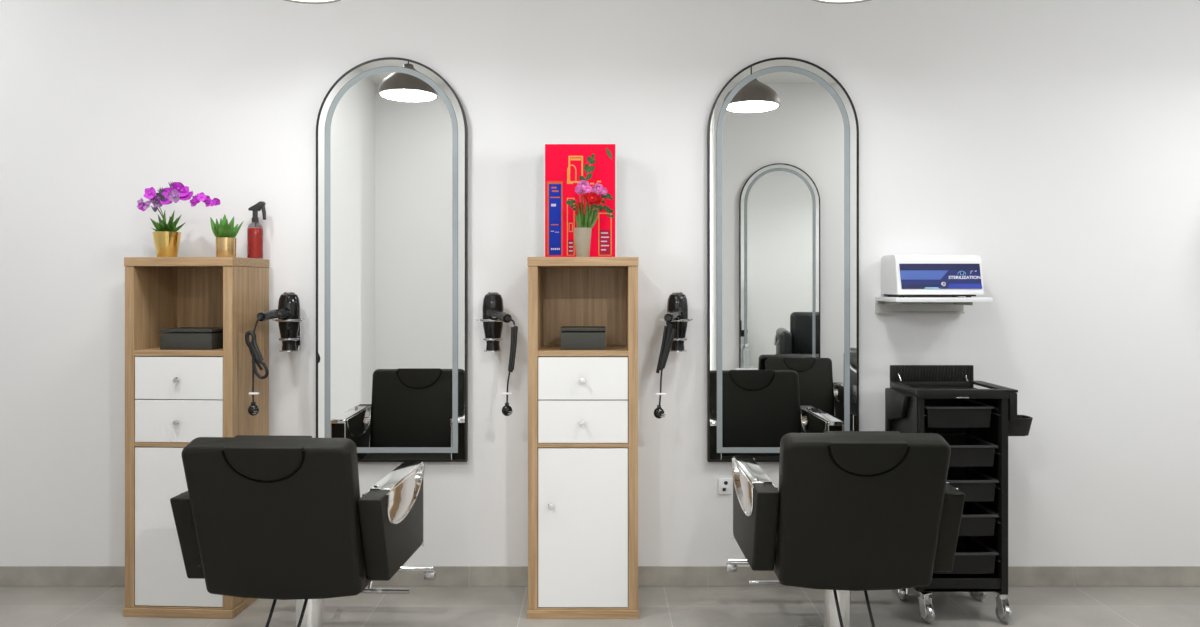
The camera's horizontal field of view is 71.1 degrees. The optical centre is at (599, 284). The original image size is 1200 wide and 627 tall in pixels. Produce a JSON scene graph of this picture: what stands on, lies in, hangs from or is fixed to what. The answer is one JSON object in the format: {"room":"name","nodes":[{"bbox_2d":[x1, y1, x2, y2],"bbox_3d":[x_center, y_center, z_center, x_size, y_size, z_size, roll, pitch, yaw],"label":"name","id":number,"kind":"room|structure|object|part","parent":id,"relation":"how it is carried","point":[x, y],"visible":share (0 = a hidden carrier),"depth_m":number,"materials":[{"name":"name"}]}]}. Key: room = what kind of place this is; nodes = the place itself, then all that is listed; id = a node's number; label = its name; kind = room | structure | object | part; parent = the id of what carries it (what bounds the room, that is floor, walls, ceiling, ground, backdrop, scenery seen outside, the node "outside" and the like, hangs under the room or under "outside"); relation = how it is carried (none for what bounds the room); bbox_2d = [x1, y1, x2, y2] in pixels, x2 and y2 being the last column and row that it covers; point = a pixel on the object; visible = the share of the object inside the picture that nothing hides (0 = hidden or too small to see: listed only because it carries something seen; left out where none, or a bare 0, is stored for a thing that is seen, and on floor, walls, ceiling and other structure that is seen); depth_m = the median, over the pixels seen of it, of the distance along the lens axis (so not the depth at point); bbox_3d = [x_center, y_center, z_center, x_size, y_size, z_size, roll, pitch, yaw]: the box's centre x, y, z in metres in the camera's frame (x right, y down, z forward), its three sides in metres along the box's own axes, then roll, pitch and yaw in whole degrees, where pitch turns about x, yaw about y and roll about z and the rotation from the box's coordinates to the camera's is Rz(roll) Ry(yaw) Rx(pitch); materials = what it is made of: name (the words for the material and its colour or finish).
{"room":"salon","nodes":[
{"label":"salon","id":0,"kind":"room"},
{"bbox_2d":[0,0,1199,565],"bbox_3d":[0.000,-0.166,3.800,7.400,3.020,0.100,0,0,0],"label":"wall","id":1,"kind":"structure","parent":0,"point":[1055,144],"depth_m":3.75,"materials":[{"name":"white paint"}]},
{"bbox_2d":[272,314,303,351],"bbox_3d":[-1.353,0.210,3.676,0.121,0.165,0.139,0,0,34],"label":"holder","id":2,"kind":"object","parent":1,"relation":"attached to","point":[298,339],"visible":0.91,"depth_m":3.64,"materials":[{"name":"silver metal"}]},
{"bbox_2d":[245,292,299,415],"bbox_3d":[-1.371,0.281,3.548,0.102,0.500,0.329,0,0,9],"label":"hair dryer","id":3,"kind":"object","parent":2,"relation":"hanging from","point":[289,303],"visible":0.98,"depth_m":3.57,"materials":[{"name":"black plastic"}]},
{"bbox_3d":[-1.409,0.373,3.410,0.011,0.220,0.007,0,0,0],"label":"cord","id":4,"kind":"part","parent":3,"relation":"part of","materials":[{"name":"black plastic"}]},
{"bbox_3d":[-1.368,0.122,3.527,0.054,0.054,0.219,0,0,6],"label":"handle","id":5,"kind":"part","parent":3,"relation":"part of","materials":[{"name":"black plastic"}]},
{"bbox_2d":[279,350,298,351],"bbox_3d":[-1.357,0.286,3.685,0.080,0.004,0.120,0,0,0],"label":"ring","id":6,"kind":"object","parent":2,"relation":"on","point":[279,350],"depth_m":3.64,"materials":[{"name":"silver metal"}]},
{"bbox_3d":[-1.357,0.210,3.747,0.044,0.165,0.005,0,0,0],"label":"wall plate","id":7,"kind":"part","parent":2,"relation":"part of","materials":[{"name":"silver metal"}]},
{"bbox_2d":[316,57,467,461],"bbox_3d":[-0.923,-0.113,3.733,0.668,1.791,0.034,0,0,0],"label":"arched mirror","id":8,"kind":"object","parent":1,"relation":"attached to","point":[392,132],"visible":1,"depth_m":3.72,"materials":[{"name":"black metal"}]},
{"bbox_2d":[476,319,502,351],"bbox_3d":[-0.463,0.210,3.676,0.121,0.165,0.139,0,0,34],"label":"holder","id":9,"kind":"object","parent":1,"relation":"attached to","point":[481,320],"visible":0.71,"depth_m":3.63,"materials":[{"name":"silver metal"}]},
{"bbox_2d":[484,350,501,351],"bbox_3d":[-0.467,0.286,3.685,0.080,0.004,0.120,0,0,0],"label":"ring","id":10,"kind":"object","parent":9,"relation":"on","point":[484,350],"depth_m":3.64,"materials":[{"name":"silver metal"}]},
{"bbox_2d":[483,292,517,415],"bbox_3d":[-0.428,0.286,3.569,0.091,0.509,0.301,0,0,-22],"label":"hair dryer","id":11,"kind":"object","parent":9,"relation":"hanging from","point":[492,301],"visible":0.98,"depth_m":3.62,"materials":[{"name":"black plastic"}]},
{"bbox_3d":[-0.423,0.126,3.547,0.053,0.061,0.199,0,0,-26],"label":"handle","id":12,"kind":"part","parent":11,"relation":"part of","materials":[{"name":"black plastic"}]},
{"bbox_3d":[-0.377,0.422,3.460,0.020,0.145,0.007,0,0,0],"label":"cord","id":13,"kind":"part","parent":11,"relation":"part of","materials":[{"name":"black plastic"}]},
{"bbox_2d":[0,566,1199,585],"bbox_3d":[0.000,1.299,3.747,7.198,0.088,0.007,0,0,0],"label":"baseboard","id":14,"kind":"structure","parent":1,"relation":"attached to","point":[9,575],"depth_m":3.74,"materials":[{"name":"grey tile"}]},
{"bbox_2d":[660,319,692,351],"bbox_3d":[0.342,0.210,3.676,0.121,0.165,0.139,0,0,34],"label":"holder","id":15,"kind":"object","parent":1,"relation":"attached to","point":[674,320],"visible":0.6,"depth_m":3.63,"materials":[{"name":"silver metal"}]},
{"bbox_2d":[654,292,687,418],"bbox_3d":[0.305,0.289,3.562,0.091,0.516,0.309,0,0,18],"label":"hair dryer","id":16,"kind":"object","parent":15,"relation":"hanging from","point":[677,305],"visible":0.99,"depth_m":3.54,"materials":[{"name":"black plastic"}]},
{"bbox_3d":[0.249,0.418,3.440,0.017,0.156,0.007,0,0,0],"label":"cord","id":17,"kind":"part","parent":16,"relation":"part of","materials":[{"name":"black plastic"}]},
{"bbox_3d":[0.309,0.124,3.537,0.053,0.058,0.206,0,0,16],"label":"handle","id":18,"kind":"part","parent":16,"relation":"part of","materials":[{"name":"black plastic"}]},
{"bbox_2d":[670,350,686,351],"bbox_3d":[0.338,0.286,3.685,0.080,0.004,0.120,0,0,0],"label":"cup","id":19,"kind":"object","parent":15,"relation":"on","point":[670,350],"depth_m":3.64,"materials":[{"name":"silver metal"}]},
{"bbox_2d":[718,478,731,493],"bbox_3d":[0.557,0.897,3.743,0.059,0.069,0.014,0,0,0],"label":"wall socket","id":20,"kind":"object","parent":1,"relation":"attached to","point":[724,484],"visible":1,"depth_m":3.74,"materials":[{"name":"white plastic"}]},
{"bbox_2d":[707,57,858,461],"bbox_3d":[0.811,-0.113,3.733,0.668,1.791,0.034,0,0,0],"label":"arched mirror","id":21,"kind":"object","parent":1,"relation":"attached to","point":[783,132],"visible":0.96,"depth_m":3.72,"materials":[{"name":"black metal"}]},
{"bbox_2d":[875,297,992,313],"bbox_3d":[1.429,0.089,3.617,0.402,0.074,0.264,0,0,0],"label":"wall shelf","id":22,"kind":"object","parent":1,"relation":"attached to","point":[883,305],"visible":1,"depth_m":3.72,"materials":[{"name":"white plastic"}]},
{"bbox_3d":[1.421,0.099,3.733,0.387,0.054,0.032,0,0,0],"label":"mounting rail","id":23,"kind":"part","parent":22,"relation":"part of","materials":[{"name":"grey metal"}]},
{"bbox_2d":[881,255,983,296],"bbox_3d":[1.431,-0.039,3.631,0.363,0.181,0.214,0,0,0],"label":"steriliser","id":24,"kind":"object","parent":22,"relation":"on","point":[901,275],"visible":0.98,"depth_m":3.54,"materials":[{"name":"white plastic"}]},
{"bbox_3d":[1.433,-0.037,3.537,0.341,0.107,0.023,0,0,0],"label":"door","id":25,"kind":"part","parent":24,"relation":"part of","materials":[{"name":"blue"}]},
{"bbox_2d":[0,586,1199,626],"bbox_3d":[0.000,1.394,1.050,7.400,0.100,5.600,0,0,0],"label":"floor","id":26,"kind":"structure","parent":0,"point":[20,606],"depth_m":3.50,"materials":[{"name":"grey tile"}]},
{"bbox_2d":[123,257,268,618],"bbox_3d":[-1.697,0.616,3.550,0.456,1.457,0.355,0,0,3],"label":"storage cabinet","id":27,"kind":"object","parent":26,"relation":"on","point":[173,398],"visible":0.75,"depth_m":3.41,"materials":[{"name":"brown wood"}]},
{"bbox_3d":[-1.901,0.617,3.573,0.039,1.385,0.331,0,0,3],"label":"panel","id":28,"kind":"part","parent":27,"relation":"part of","materials":[{"name":"brown wood"}]},
{"bbox_3d":[-1.697,0.647,3.557,0.370,0.016,0.318,0,0,3],"label":"rail","id":29,"kind":"part","parent":27,"relation":"part of","materials":[{"name":"brown wood"}]},
{"bbox_3d":[-1.708,0.553,3.386,0.025,0.025,0.026,0,0,3],"label":"knob","id":30,"kind":"part","parent":27,"relation":"part of","materials":[{"name":"silver metal"}]},
{"bbox_3d":[-1.708,0.383,3.386,0.025,0.025,0.026,0,0,3],"label":"knob","id":31,"kind":"part","parent":27,"relation":"part of","materials":[{"name":"silver metal"}]},
{"bbox_2d":[136,182,219,256],"bbox_3d":[-1.776,-0.275,3.533,0.359,0.323,0.145,0,0,0],"label":"potted orchid","id":32,"kind":"object","parent":27,"relation":"on","point":[166,237],"visible":1,"depth_m":3.52,"materials":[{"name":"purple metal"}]},
{"bbox_3d":[-1.937,-0.345,3.540,0.044,0.044,0.014,0,0,33],"label":"flower","id":33,"kind":"part","parent":32,"relation":"part of","materials":[{"name":"purple plant"}]},
{"bbox_3d":[-1.926,-0.330,3.538,0.039,0.039,0.013,0,0,0],"label":"flower","id":34,"kind":"part","parent":32,"relation":"part of","materials":[{"name":"purple plant"}]},
{"bbox_3d":[-1.896,-0.339,3.521,0.049,0.045,0.024,0,0,42],"label":"flower","id":35,"kind":"part","parent":32,"relation":"part of","materials":[{"name":"purple plant"}]},
{"bbox_3d":[-1.882,-0.384,3.515,0.055,0.054,0.017,0,0,10],"label":"flower","id":36,"kind":"part","parent":32,"relation":"part of","materials":[{"name":"purple plant"}]},
{"bbox_3d":[-1.863,-0.351,3.534,0.049,0.049,0.013,0,0,-6],"label":"flower","id":37,"kind":"part","parent":32,"relation":"part of","materials":[{"name":"purple plant"}]},
{"bbox_3d":[-1.840,-0.363,3.513,0.049,0.045,0.025,0,0,12],"label":"flower","id":38,"kind":"part","parent":32,"relation":"part of","materials":[{"name":"purple plant"}]},
{"bbox_3d":[-1.824,-0.365,3.526,0.060,0.058,0.025,0,0,-25],"label":"flower","id":39,"kind":"part","parent":32,"relation":"part of","materials":[{"name":"purple plant"}]},
{"bbox_3d":[-1.830,-0.168,3.550,0.111,0.110,0.111,0,0,0],"label":"pot","id":40,"kind":"part","parent":32,"relation":"part of","materials":[{"name":"gold metal"}]},
{"bbox_3d":[-1.814,-0.381,3.543,0.062,0.061,0.022,0,0,-11],"label":"flower","id":41,"kind":"part","parent":32,"relation":"part of","materials":[{"name":"purple plant"}]},
{"bbox_3d":[-1.776,-0.370,3.506,0.058,0.058,0.018,0,0,18],"label":"flower","id":42,"kind":"part","parent":32,"relation":"part of","materials":[{"name":"purple plant"}]},
{"bbox_3d":[-1.767,-0.401,3.518,0.063,0.060,0.027,0,0,0],"label":"flower","id":43,"kind":"part","parent":32,"relation":"part of","materials":[{"name":"purple plant"}]},
{"bbox_3d":[-1.756,-0.396,3.523,0.060,0.056,0.029,0,0,-21],"label":"flower","id":44,"kind":"part","parent":32,"relation":"part of","materials":[{"name":"purple plant"}]},
{"bbox_3d":[-1.745,-0.378,3.528,0.053,0.049,0.026,0,0,-15],"label":"flower","id":45,"kind":"part","parent":32,"relation":"part of","materials":[{"name":"purple plant"}]},
{"bbox_3d":[-1.713,-0.352,3.541,0.041,0.041,0.013,0,0,19],"label":"flower","id":46,"kind":"part","parent":32,"relation":"part of","materials":[{"name":"purple plant"}]},
{"bbox_3d":[-1.664,-0.369,3.511,0.039,0.039,0.013,0,0,-26],"label":"flower","id":47,"kind":"part","parent":32,"relation":"part of","materials":[{"name":"purple plant"}]},
{"bbox_3d":[-1.656,-0.359,3.531,0.037,0.035,0.018,0,0,-31],"label":"flower","id":48,"kind":"part","parent":32,"relation":"part of","materials":[{"name":"purple plant"}]},
{"bbox_3d":[-1.621,-0.344,3.521,0.033,0.031,0.017,0,0,24],"label":"flower","id":49,"kind":"part","parent":32,"relation":"part of","materials":[{"name":"purple plant"}]},
{"bbox_3d":[-1.614,-0.349,3.530,0.035,0.032,0.018,0,0,-15],"label":"flower","id":50,"kind":"part","parent":32,"relation":"part of","materials":[{"name":"purple plant"}]},
{"bbox_2d":[134,347,222,355],"bbox_3d":[-1.697,0.277,3.557,0.370,0.022,0.318,0,0,3],"label":"shelf","id":51,"kind":"object","parent":27,"relation":"attached to","point":[138,351],"depth_m":3.40,"materials":[{"name":"brown wood"}]},
{"bbox_3d":[-1.697,1.306,3.557,0.370,0.005,0.318,0,0,3],"label":"panel","id":52,"kind":"part","parent":27,"relation":"part of","materials":[{"name":"brown wood"}]},
{"bbox_3d":[-1.704,0.552,3.408,0.366,0.170,0.018,0,0,3],"label":"drawer","id":53,"kind":"part","parent":27,"relation":"part of","materials":[{"name":"white paint"}]},
{"bbox_3d":[-1.704,0.377,3.408,0.366,0.171,0.018,0,0,3],"label":"drawer","id":54,"kind":"part","parent":27,"relation":"part of","materials":[{"name":"white paint"}]},
{"bbox_3d":[-1.704,0.980,3.408,0.366,0.641,0.018,0,0,3],"label":"door","id":55,"kind":"part","parent":27,"relation":"part of","materials":[{"name":"white paint"}]},
{"bbox_2d":[160,327,222,349],"bbox_3d":[-1.692,0.224,3.525,0.220,0.084,0.172,0,0,3],"label":"storage box","id":56,"kind":"object","parent":27,"relation":"on","point":[182,338],"visible":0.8,"depth_m":3.44,"materials":[{"name":"grey"}]},
{"bbox_3d":[-1.692,0.188,3.525,0.220,0.012,0.172,0,0,3],"label":"lid","id":57,"kind":"part","parent":56,"relation":"part of","materials":[{"name":"grey"}]},
{"bbox_3d":[-1.696,-0.095,3.561,0.452,0.036,0.334,0,0,3],"label":"panel","id":58,"kind":"part","parent":27,"relation":"part of","materials":[{"name":"brown wood"}]},
{"bbox_3d":[-1.688,0.616,3.720,0.370,1.386,0.010,0,0,3],"label":"panel","id":59,"kind":"part","parent":27,"relation":"part of","materials":[{"name":"brown wood"}]},
{"bbox_2d":[210,215,242,256],"bbox_3d":[-1.579,-0.206,3.545,0.136,0.186,0.114,0,0,0],"label":"potted succulent","id":60,"kind":"object","parent":27,"relation":"on","point":[225,233],"visible":0.88,"depth_m":3.53,"materials":[{"name":"green plant"}]},
{"bbox_2d":[216,237,235,256],"bbox_3d":[-1.585,-0.156,3.560,0.081,0.086,0.081,0,0,0],"label":"pot","id":61,"kind":"object","parent":60,"relation":"attached to","point":[225,246],"depth_m":3.53,"materials":[{"name":"gold metal"}]},
{"bbox_3d":[-1.492,0.617,3.551,0.039,1.385,0.331,0,0,3],"label":"panel","id":62,"kind":"part","parent":27,"relation":"part of","materials":[{"name":"brown wood"}]},
{"bbox_2d":[248,201,265,257],"bbox_3d":[-1.508,-0.239,3.682,0.074,0.252,0.067,0,0,-37],"label":"spray bottle","id":63,"kind":"object","parent":27,"relation":"on","point":[255,235],"visible":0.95,"depth_m":3.66,"materials":[{"name":"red plastic"}]},
{"bbox_2d":[170,435,435,626],"bbox_3d":[-1.018,0.910,3.002,0.690,0.869,0.866,0,0,2],"label":"chair","id":64,"kind":"object","parent":26,"relation":"on","point":[276,518],"visible":1,"depth_m":2.66,"materials":[{"name":"black leather"},{"name":"polished chrome"}]},
{"bbox_3d":[-1.320,0.832,2.946,0.076,0.312,0.568,0,0,2],"label":"armrest","id":65,"kind":"part","parent":64,"relation":"part of","materials":[{"name":"black leather"}]},
{"bbox_3d":[-1.028,0.752,2.688,0.532,0.545,0.225,0,0,2],"label":"backrest","id":66,"kind":"part","parent":64,"relation":"part of","materials":[{"name":"black leather"}]},
{"bbox_3d":[-1.019,1.004,2.985,0.480,0.031,0.410,0,0,2],"label":"seat","id":67,"kind":"part","parent":64,"relation":"part of","materials":[{"name":"black leather"}]},
{"bbox_3d":[-0.721,0.832,2.927,0.076,0.312,0.568,0,0,2],"label":"armrest","id":68,"kind":"part","parent":64,"relation":"part of","materials":[{"name":"black leather"}]},
{"bbox_2d":[527,257,638,618],"bbox_3d":[-0.069,0.616,3.549,0.452,1.457,0.376,0,0,0],"label":"storage cabinet","id":69,"kind":"object","parent":26,"relation":"on","point":[583,404],"visible":0.99,"depth_m":3.39,"materials":[{"name":"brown wood"}]},
{"bbox_3d":[-0.271,0.617,3.561,0.039,1.385,0.352,0,0,0],"label":"panel","id":70,"kind":"part","parent":69,"relation":"part of","materials":[{"name":"brown wood"}]},
{"bbox_2d":[544,144,615,256],"bbox_3d":[-0.085,-0.360,3.641,0.309,0.493,0.088,0,0,0],"label":"painting","id":71,"kind":"object","parent":69,"relation":"on","point":[564,164],"visible":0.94,"depth_m":3.60,"materials":[{"name":"red paper"}]},
{"bbox_2d":[606,148,611,158],"bbox_3d":[0.038,-0.562,3.599,0.026,0.053,0.001,0,0,0],"label":"print","id":72,"kind":"object","parent":71,"relation":"on","point":[608,150],"depth_m":3.60,"materials":[{"name":"green"}]},
{"bbox_3d":[-0.070,0.383,3.374,0.025,0.025,0.026,0,0,0],"label":"knob","id":73,"kind":"part","parent":69,"relation":"part of","materials":[{"name":"silver metal"}]},
{"bbox_2d":[560,326,605,349],"bbox_3d":[-0.069,0.221,3.515,0.185,0.089,0.172,0,0,0],"label":"storage box","id":74,"kind":"object","parent":69,"relation":"on","point":[572,337],"visible":1,"depth_m":3.43,"materials":[{"name":"grey plastic"}]},
{"bbox_3d":[-0.069,0.183,3.515,0.185,0.012,0.172,0,0,0],"label":"lid","id":75,"kind":"part","parent":74,"relation":"part of","materials":[{"name":"grey"}]},
{"bbox_2d":[574,228,591,256],"bbox_3d":[-0.071,-0.175,3.490,0.075,0.123,0.075,0,0,0],"label":"flower vase","id":76,"kind":"object","parent":69,"relation":"on","point":[582,236],"visible":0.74,"depth_m":3.46,"materials":[{"name":"beige ceramic"}]},
{"bbox_2d":[565,154,613,228],"bbox_3d":[-0.042,-0.341,3.482,0.164,0.415,0.128,0,0,38],"label":"flower bouquet","id":77,"kind":"object","parent":76,"relation":"in","point":[592,196],"visible":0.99,"depth_m":3.47,"materials":[{"name":"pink plant"}]},
{"bbox_3d":[-0.084,-0.393,3.453,0.039,0.040,0.021,0,0,0],"label":"flower","id":78,"kind":"part","parent":77,"relation":"part of","materials":[{"name":"pink plant"}]},
{"bbox_3d":[-0.082,-0.327,3.474,0.035,0.036,0.018,0,0,0],"label":"flower","id":79,"kind":"part","parent":77,"relation":"part of","materials":[{"name":"red plant"}]},
{"bbox_3d":[-0.084,-0.274,3.465,0.014,0.118,0.040,0,0,0],"label":"blade","id":80,"kind":"part","parent":77,"relation":"part of","materials":[{"name":"green plant"}]},
{"bbox_3d":[-0.074,-0.277,3.475,0.011,0.124,0.045,0,0,0],"label":"blade","id":81,"kind":"part","parent":77,"relation":"part of","materials":[{"name":"green plant"}]},
{"bbox_3d":[-0.067,-0.404,3.449,0.056,0.058,0.029,0,0,0],"label":"flower","id":82,"kind":"part","parent":77,"relation":"part of","materials":[{"name":"pink plant"}]},
{"bbox_3d":[-0.057,-0.277,3.461,0.015,0.124,0.039,0,0,0],"label":"blade","id":83,"kind":"part","parent":77,"relation":"part of","materials":[{"name":"green plant"}]},
{"bbox_3d":[-0.048,-0.387,3.432,0.041,0.042,0.022,0,0,0],"label":"flower","id":84,"kind":"part","parent":77,"relation":"part of","materials":[{"name":"pink plant"}]},
{"bbox_3d":[-0.038,-0.279,3.478,0.031,0.127,0.042,0,0,0],"label":"blade","id":85,"kind":"part","parent":77,"relation":"part of","materials":[{"name":"green plant"}]},
{"bbox_3d":[-0.031,-0.353,3.420,0.055,0.056,0.029,0,0,0],"label":"flower","id":86,"kind":"part","parent":77,"relation":"part of","materials":[{"name":"red plant"}]},
{"bbox_3d":[-0.026,-0.256,3.478,0.052,0.082,0.006,0,0,15],"label":"blade","id":87,"kind":"part","parent":77,"relation":"part of","materials":[{"name":"green plant"}]},
{"bbox_3d":[-0.007,-0.397,3.461,0.047,0.048,0.025,0,0,0],"label":"flower","id":88,"kind":"part","parent":77,"relation":"part of","materials":[{"name":"pink plant"}]},
{"bbox_3d":[-0.011,-0.350,3.432,0.043,0.044,0.023,0,0,0],"label":"flower","id":89,"kind":"part","parent":77,"relation":"part of","materials":[{"name":"red plant"}]},
{"bbox_3d":[0.013,-0.386,3.463,0.036,0.037,0.019,0,0,0],"label":"flower","id":90,"kind":"part","parent":77,"relation":"part of","materials":[{"name":"pink plant"}]},
{"bbox_3d":[-0.069,-0.095,3.559,0.448,0.036,0.355,0,0,0],"label":"panel","id":91,"kind":"part","parent":69,"relation":"part of","materials":[{"name":"brown wood"}]},
{"bbox_2d":[538,345,627,355],"bbox_3d":[-0.069,0.277,3.555,0.366,0.022,0.339,0,0,0],"label":"shelf","id":92,"kind":"object","parent":69,"relation":"attached to","point":[543,350],"depth_m":3.39,"materials":[{"name":"brown wood"}]},
{"bbox_3d":[-0.069,0.647,3.555,0.366,0.016,0.339,0,0,0],"label":"rail","id":93,"kind":"part","parent":69,"relation":"part of","materials":[{"name":"brown wood"}]},
{"bbox_3d":[-0.069,0.552,3.396,0.361,0.170,0.018,0,0,0],"label":"drawer","id":94,"kind":"part","parent":69,"relation":"part of","materials":[{"name":"white paint"}]},
{"bbox_3d":[-0.069,0.377,3.396,0.361,0.171,0.018,0,0,0],"label":"drawer","id":95,"kind":"part","parent":69,"relation":"part of","materials":[{"name":"white paint"}]},
{"bbox_3d":[-0.069,0.980,3.396,0.361,0.641,0.018,0,0,0],"label":"door","id":96,"kind":"part","parent":69,"relation":"part of","materials":[{"name":"white paint"}]},
{"bbox_3d":[-0.069,1.306,3.555,0.366,0.005,0.339,0,0,0],"label":"panel","id":97,"kind":"part","parent":69,"relation":"part of","materials":[{"name":"brown wood"}]},
{"bbox_3d":[-0.069,0.616,3.730,0.366,1.386,0.010,0,0,0],"label":"panel","id":98,"kind":"part","parent":69,"relation":"part of","materials":[{"name":"brown wood"}]},
{"bbox_3d":[0.134,0.617,3.561,0.039,1.385,0.352,0,0,0],"label":"panel","id":99,"kind":"part","parent":69,"relation":"part of","materials":[{"name":"brown wood"}]},
{"bbox_2d":[726,431,964,626],"bbox_3d":[0.857,0.910,3.082,0.690,0.869,0.866,0,0,1],"label":"chair","id":100,"kind":"object","parent":26,"relation":"on","point":[850,511],"visible":1,"depth_m":2.74,"materials":[{"name":"black leather"},{"name":"polished chrome"},{"name":"chrome"}]},
{"bbox_3d":[0.556,0.832,3.021,0.076,0.312,0.568,0,0,1],"label":"armrest","id":101,"kind":"part","parent":100,"relation":"part of","materials":[{"name":"black leather"}]},
{"bbox_3d":[0.856,1.324,3.030,0.512,0.040,0.512,0,0,1],"label":"plate","id":102,"kind":"part","parent":100,"relation":"part of","materials":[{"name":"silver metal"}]},
{"bbox_3d":[0.851,0.752,2.768,0.532,0.545,0.225,0,0,1],"label":"backrest","id":103,"kind":"part","parent":100,"relation":"part of","materials":[{"name":"black leather"}]},
{"bbox_3d":[1.156,0.832,3.011,0.076,0.312,0.568,0,0,1],"label":"armrest","id":104,"kind":"part","parent":100,"relation":"part of","materials":[{"name":"black leather"}]},
{"bbox_2d":[885,365,1032,622],"bbox_3d":[1.486,0.846,3.482,0.508,0.996,0.349,0,0,0],"label":"trolley","id":105,"kind":"object","parent":26,"relation":"on","point":[976,424],"visible":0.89,"depth_m":3.35,"materials":[{"name":"black plastic"}]},
{"bbox_3d":[1.260,0.830,3.491,0.004,0.772,0.308,0,0,0],"label":"panel","id":106,"kind":"part","parent":105,"relation":"part of","materials":[{"name":"black plastic"}]},
{"bbox_3d":[1.440,0.396,3.647,0.360,0.096,0.021,0,0,0],"label":"rail","id":107,"kind":"part","parent":105,"relation":"part of","materials":[{"name":"black plastic"}]},
{"bbox_3d":[1.437,0.830,3.642,0.306,0.772,0.005,0,0,0],"label":"panel","id":108,"kind":"part","parent":105,"relation":"part of","materials":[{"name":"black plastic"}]},
{"bbox_2d":[890,381,1017,398],"bbox_3d":[1.456,0.432,3.483,0.396,0.036,0.324,0,0,0],"label":"tray","id":109,"kind":"object","parent":105,"relation":"on","point":[911,389],"depth_m":3.34,"materials":[{"name":"black plastic"}]},
{"bbox_3d":[1.432,0.530,3.475,0.256,0.078,0.268,0,0,0],"label":"drawer","id":110,"kind":"part","parent":105,"relation":"part of","materials":[{"name":"black plastic"}]},
{"bbox_2d":[924,573,1000,591],"bbox_3d":[1.439,1.190,3.486,0.350,0.052,0.314,0,0,0],"label":"shelf","id":111,"kind":"object","parent":105,"relation":"attached to","point":[941,582],"depth_m":3.33,"materials":[{"name":"black plastic"}]},
{"bbox_3d":[1.439,0.838,3.485,0.354,0.776,0.320,0,0,0],"label":"frame","id":112,"kind":"part","parent":105,"relation":"part of","materials":[{"name":"black plastic"}]},
{"bbox_3d":[1.438,1.108,3.469,0.267,0.078,0.280,0,0,0],"label":"drawer","id":113,"kind":"part","parent":105,"relation":"part of","materials":[{"name":"black plastic"}]},
{"bbox_3d":[1.437,0.682,3.470,0.265,0.078,0.278,0,0,0],"label":"drawer","id":114,"kind":"part","parent":105,"relation":"part of","materials":[{"name":"black plastic"}]},
{"bbox_3d":[1.438,0.821,3.469,0.267,0.078,0.280,0,0,0],"label":"drawer","id":115,"kind":"part","parent":105,"relation":"part of","materials":[{"name":"black plastic"}]},
{"bbox_3d":[1.438,0.958,3.469,0.267,0.078,0.280,0,0,0],"label":"drawer","id":116,"kind":"part","parent":105,"relation":"part of","materials":[{"name":"black plastic"}]},
{"bbox_3d":[1.618,0.830,3.491,0.004,0.772,0.308,0,0,0],"label":"panel","id":117,"kind":"part","parent":105,"relation":"part of","materials":[{"name":"black plastic"}]},
{"bbox_3d":[0.000,-1.726,1.050,7.400,0.100,5.600,0,0,0],"label":"ceiling","id":118,"kind":"structure","parent":0,"visible":0},
{"bbox_2d":[284,0,339,3],"bbox_3d":[-1.035,-1.349,2.900,0.316,0.653,0.316,0,0,0],"label":"pendant lamp","id":119,"kind":"object","parent":118,"relation":"hanging from","point":[295,1],"visible":1,"depth_m":3.04,"materials":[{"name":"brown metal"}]},
{"bbox_2d":[295,0,331,1],"bbox_3d":[-1.035,-1.030,2.900,0.305,0.011,0.305,0,0,0],"label":"diffuser","id":120,"kind":"object","parent":119,"relation":"attached to","point":[295,0],"depth_m":3.04,"materials":[{"name":"white plastic"}]},
{"bbox_2d":[812,0,870,3],"bbox_3d":[0.837,-1.331,2.790,0.316,0.690,0.316,0,0,0],"label":"pendant lamp","id":121,"kind":"object","parent":118,"relation":"hanging from","point":[820,1],"visible":1,"depth_m":2.93,"materials":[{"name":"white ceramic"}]},
{"bbox_2d":[822,0,858,1],"bbox_3d":[0.837,-0.993,2.790,0.305,0.011,0.305,0,0,0],"label":"diffuser","id":122,"kind":"object","parent":121,"relation":"attached to","point":[822,0],"depth_m":2.93,"materials":[{"name":"white plastic"}]}
]}

